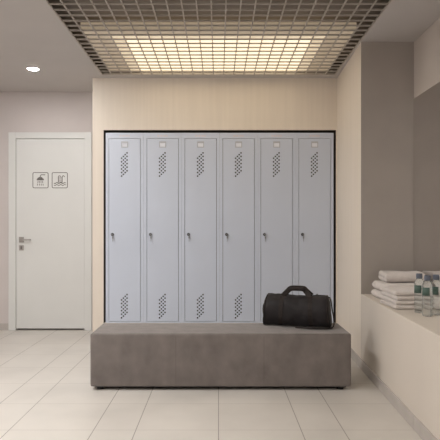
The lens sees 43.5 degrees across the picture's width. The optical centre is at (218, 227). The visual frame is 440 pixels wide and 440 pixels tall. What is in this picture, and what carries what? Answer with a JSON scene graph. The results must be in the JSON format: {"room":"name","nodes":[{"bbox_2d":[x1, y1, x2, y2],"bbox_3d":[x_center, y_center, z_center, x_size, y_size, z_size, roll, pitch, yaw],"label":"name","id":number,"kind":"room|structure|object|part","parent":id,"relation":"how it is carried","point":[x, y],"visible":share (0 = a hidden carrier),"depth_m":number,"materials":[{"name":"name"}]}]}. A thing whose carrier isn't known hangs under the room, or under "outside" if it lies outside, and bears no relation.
{"room":"changing room","nodes":[
{"label":"changing room","id":0,"kind":"room"},
{"bbox_2d":[0,92,92,329],"bbox_3d":[-2.200,-0.183,6.000,2.000,2.566,0.100,0,0,0],"label":"wall","id":1,"kind":"structure","parent":0,"point":[19,111],"depth_m":5.95,"materials":[{"name":"paint"}]},
{"bbox_2d":[0,323,7,329],"bbox_3d":[-2.729,1.063,5.944,0.941,0.074,0.012,0,0,0],"label":"baseboard","id":2,"kind":"structure","parent":1,"relation":"attached to","point":[3,326],"depth_m":5.94,"materials":[{"name":"tile"}]},
{"bbox_2d":[8,132,91,329],"bbox_3d":[-1.810,0.035,5.960,0.893,2.129,0.140,0,0,0],"label":"door","id":3,"kind":"structure","parent":1,"relation":"in","point":[50,229],"depth_m":5.94,"materials":[{"name":"paint"}]},
{"bbox_2d":[33,172,48,187],"bbox_3d":[-1.915,-0.514,5.940,0.172,0.172,0.003,0,0,0],"label":"sign","id":4,"kind":"object","parent":3,"relation":"attached to","point":[40,179],"visible":1,"depth_m":5.94,"materials":[{"name":"paint"}]},
{"bbox_2d":[52,172,67,187],"bbox_3d":[-1.708,-0.514,5.940,0.172,0.172,0.003,0,0,0],"label":"sign","id":5,"kind":"object","parent":3,"relation":"attached to","point":[59,179],"visible":1,"depth_m":5.94,"materials":[{"name":"paint"}]},
{"bbox_2d":[93,78,103,331],"bbox_3d":[-1.178,-0.183,5.675,0.108,2.566,0.550,0,0,0],"label":"wall column","id":6,"kind":"structure","parent":0,"point":[98,83],"depth_m":5.40,"materials":[{"name":"beige paint"}]},
{"bbox_2d":[0,329,421,439],"bbox_3d":[-0.700,1.140,2.225,5.000,0.080,7.650,0,0,0],"label":"floor","id":7,"kind":"structure","parent":0,"point":[46,391],"depth_m":3.38,"materials":[{"name":"tile"}]},
{"bbox_2d":[90,323,350,388],"bbox_3d":[0.015,0.907,3.950,1.770,0.385,0.431,0,0,0],"label":"bench","id":8,"kind":"object","parent":7,"relation":"on","point":[121,354],"visible":0.98,"depth_m":3.73,"materials":[{"name":"grey fabric"}]},
{"bbox_3d":[0.015,1.080,3.950,1.710,0.008,0.370,0,0,0],"label":"board","id":9,"kind":"part","parent":8,"relation":"part of","materials":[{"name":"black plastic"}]},
{"bbox_2d":[263,285,334,328],"bbox_3d":[0.581,0.568,4.018,0.517,0.292,0.242,0,0,17],"label":"duffel bag","id":10,"kind":"object","parent":8,"relation":"on","point":[284,308],"visible":1,"depth_m":3.96,"materials":[{"name":"fabric"}]},
{"bbox_3d":[0.567,0.466,4.008,0.229,0.089,0.032,0,0,17],"label":"handle","id":11,"kind":"part","parent":10,"relation":"part of","materials":[{"name":"black fabric"}]},
{"bbox_2d":[0,0,439,91],"bbox_3d":[-0.700,-1.551,2.225,5.000,0.170,7.650,0,0,0],"label":"ceiling","id":12,"kind":"structure","parent":0,"point":[32,34],"depth_m":4.22,"materials":[{"name":"paint"}]},
{"bbox_2d":[26,67,39,70],"bbox_3d":[-1.710,-1.465,5.090,0.122,0.006,0.122,0,0,0],"label":"recessed light","id":13,"kind":"object","parent":12,"relation":"in","point":[27,68],"visible":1,"depth_m":5.09,"materials":[{"name":"white"}]},
{"bbox_2d":[80,22,355,69],"bbox_3d":[0.000,-1.558,4.749,2.094,0.114,1.122,0,0,0],"label":"light panel","id":14,"kind":"object","parent":12,"relation":"attached to","point":[81,23],"visible":0.39,"depth_m":4.47,"materials":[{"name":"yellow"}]},
{"bbox_2d":[127,40,310,69],"bbox_3d":[0.000,-1.544,4.850,1.490,0.085,0.920,0,0,0],"label":"diffuser","id":15,"kind":"object","parent":14,"relation":"attached to","point":[129,41],"depth_m":4.72,"materials":[{"name":"white plastic"}]},
{"bbox_2d":[45,0,391,74],"bbox_3d":[0.001,-1.472,2.866,2.237,0.012,4.832,0,0,0],"label":"grid","id":16,"kind":"object","parent":12,"relation":"attached to","point":[47,1],"visible":1,"depth_m":4.21,"materials":[{"name":"silver metal"}]},
{"bbox_2d":[104,78,335,129],"bbox_3d":[0.012,-1.212,5.675,2.273,0.508,0.550,0,0,0],"label":"wall","id":17,"kind":"structure","parent":0,"point":[129,103],"depth_m":5.40,"materials":[{"name":"brown wood"}]},
{"bbox_2d":[336,42,413,357],"bbox_3d":[1.462,-0.183,5.150,0.677,2.566,1.600,0,0,0],"label":"wall","id":18,"kind":"structure","parent":0,"point":[375,87],"depth_m":4.35,"materials":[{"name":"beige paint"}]},
{"bbox_2d":[351,348,437,439],"bbox_3d":[1.032,1.063,1.899,0.012,0.074,7.001,0,0,2],"label":"baseboard","id":19,"kind":"structure","parent":18,"relation":"attached to","point":[413,421],"depth_m":3.36,"materials":[{"name":"tile"}]},
{"bbox_2d":[361,294,439,439],"bbox_3d":[1.228,0.810,1.375,0.625,0.580,5.950,0,0,0],"label":"counter","id":20,"kind":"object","parent":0,"point":[401,347],"depth_m":3.20,"materials":[{"name":"paint"}]},
{"bbox_2d":[371,289,382,298],"bbox_3d":[1.347,0.489,4.035,0.362,0.061,0.360,0,0,-1],"label":"folded towel","id":21,"kind":"object","parent":20,"relation":"on","point":[375,292],"visible":0.16,"depth_m":4.08,"materials":[{"name":"white fabric"}]},
{"bbox_2d":[372,280,414,289],"bbox_3d":[1.353,0.427,4.035,0.363,0.062,0.360,0,0,-1],"label":"folded towel","id":22,"kind":"object","parent":21,"relation":"on","point":[376,284],"visible":0.39,"depth_m":3.99,"materials":[{"name":"white fabric"}]},
{"bbox_2d":[378,270,424,281],"bbox_3d":[1.368,0.359,4.115,0.295,0.071,0.228,0,0,3],"label":"folded towel","id":23,"kind":"object","parent":22,"relation":"on","point":[387,276],"visible":0.92,"depth_m":4.02,"materials":[{"name":"white fabric"}]},
{"bbox_2d":[380,299,413,308],"bbox_3d":[1.297,0.505,3.671,0.350,0.028,0.318,0,0,-2],"label":"folded towel","id":24,"kind":"object","parent":20,"relation":"on","point":[383,301],"visible":0.3,"depth_m":3.52,"materials":[{"name":"white fabric"}]},
{"bbox_2d":[381,295,413,304],"bbox_3d":[1.302,0.476,3.672,0.350,0.029,0.315,0,0,-1],"label":"folded towel","id":25,"kind":"object","parent":24,"relation":"on","point":[398,302],"visible":0.27,"depth_m":3.53,"materials":[{"name":"white fabric"}]},
{"bbox_2d":[381,291,413,299],"bbox_3d":[1.306,0.447,3.672,0.350,0.029,0.311,0,0,-2],"label":"folded towel","id":26,"kind":"object","parent":25,"relation":"on","point":[383,292],"visible":0.23,"depth_m":3.52,"materials":[{"name":"white fabric"}]},
{"bbox_2d":[380,287,413,295],"bbox_3d":[1.298,0.418,3.672,0.350,0.029,0.307,0,0,-2],"label":"folded towel","id":27,"kind":"object","parent":26,"relation":"on","point":[398,291],"visible":0.42,"depth_m":3.59,"materials":[{"name":"white fabric"}]},
{"bbox_2d":[414,273,423,312],"bbox_3d":[1.231,0.399,3.385,0.060,0.240,0.060,0,0,0],"label":"water bottle","id":28,"kind":"object","parent":20,"relation":"on","point":[419,281],"visible":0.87,"depth_m":3.36,"materials":[{"name":"clear plastic"}]},
{"bbox_2d":[422,275,432,316],"bbox_3d":[1.232,0.399,3.255,0.060,0.240,0.060,0,0,0],"label":"water bottle","id":29,"kind":"object","parent":20,"relation":"on","point":[427,288],"visible":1,"depth_m":3.23,"materials":[{"name":"clear plastic"}]},
{"bbox_2d":[432,274,439,314],"bbox_3d":[1.303,0.399,3.305,0.060,0.240,0.060,0,0,0],"label":"water bottle","id":30,"kind":"object","parent":20,"relation":"on","point":[435,282],"visible":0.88,"depth_m":3.28,"materials":[{"name":"clear plastic"}]},
{"bbox_2d":[414,18,439,97],"bbox_3d":[1.670,-0.183,1.375,0.260,2.566,5.950,0,0,0],"label":"wall","id":31,"kind":"structure","parent":0,"point":[427,46],"depth_m":4.07,"materials":[{"name":"beige paint"}]},
{"bbox_2d":[413,82,439,281],"bbox_3d":[1.537,-0.249,1.399,0.005,1.532,5.897,0,0,0],"label":"wall mirror","id":32,"kind":"object","parent":31,"relation":"attached to","point":[426,106],"visible":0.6,"depth_m":4.05,"materials":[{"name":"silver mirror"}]},
{"bbox_3d":[0.012,1.014,5.675,2.273,0.171,0.550,0,0,0],"label":"wall","id":33,"kind":"structure","parent":0,"visible":0},
{"bbox_2d":[106,133,143,322],"bbox_3d":[-0.919,-0.002,5.629,0.371,1.861,0.510,0,0,0],"label":"locker","id":34,"kind":"object","parent":33,"relation":"on","point":[124,151],"visible":0.99,"depth_m":5.40,"materials":[{"name":"metal"}]},
{"bbox_2d":[144,133,181,322],"bbox_3d":[-0.547,-0.002,5.629,0.371,1.861,0.510,0,0,0],"label":"locker","id":35,"kind":"object","parent":33,"relation":"on","point":[162,151],"visible":0.98,"depth_m":5.40,"materials":[{"name":"metal"}]},
{"bbox_2d":[182,133,219,322],"bbox_3d":[-0.175,-0.002,5.629,0.371,1.861,0.510,0,0,0],"label":"locker","id":36,"kind":"object","parent":33,"relation":"on","point":[200,151],"visible":1,"depth_m":5.40,"materials":[{"name":"metal"}]},
{"bbox_2d":[104,130,335,322],"bbox_3d":[0.012,-0.015,5.660,2.273,1.887,0.519,0,0,0],"label":"trim","id":37,"kind":"structure","parent":33,"relation":"attached to","point":[105,131],"depth_m":5.45,"materials":[{"name":"black metal"}]},
{"bbox_2d":[220,133,257,322],"bbox_3d":[0.197,-0.002,5.629,0.371,1.861,0.510,0,0,0],"label":"locker","id":38,"kind":"object","parent":33,"relation":"on","point":[238,151],"visible":0.99,"depth_m":5.40,"materials":[{"name":"metal"}]},
{"bbox_2d":[258,133,295,322],"bbox_3d":[0.569,-0.002,5.629,0.371,1.861,0.510,0,0,0],"label":"locker","id":39,"kind":"object","parent":33,"relation":"on","point":[276,151],"visible":0.69,"depth_m":5.40,"materials":[{"name":"metal"}]},
{"bbox_2d":[296,133,333,322],"bbox_3d":[0.941,-0.002,5.629,0.371,1.861,0.510,0,0,0],"label":"locker","id":40,"kind":"object","parent":33,"relation":"on","point":[314,151],"visible":0.73,"depth_m":5.40,"materials":[{"name":"metal"}]},
{"bbox_3d":[0.941,0.019,5.412,0.305,1.788,0.018,0,0,0],"label":"door","id":41,"kind":"part","parent":40,"relation":"part of","materials":[{"name":"metal"}]}
]}

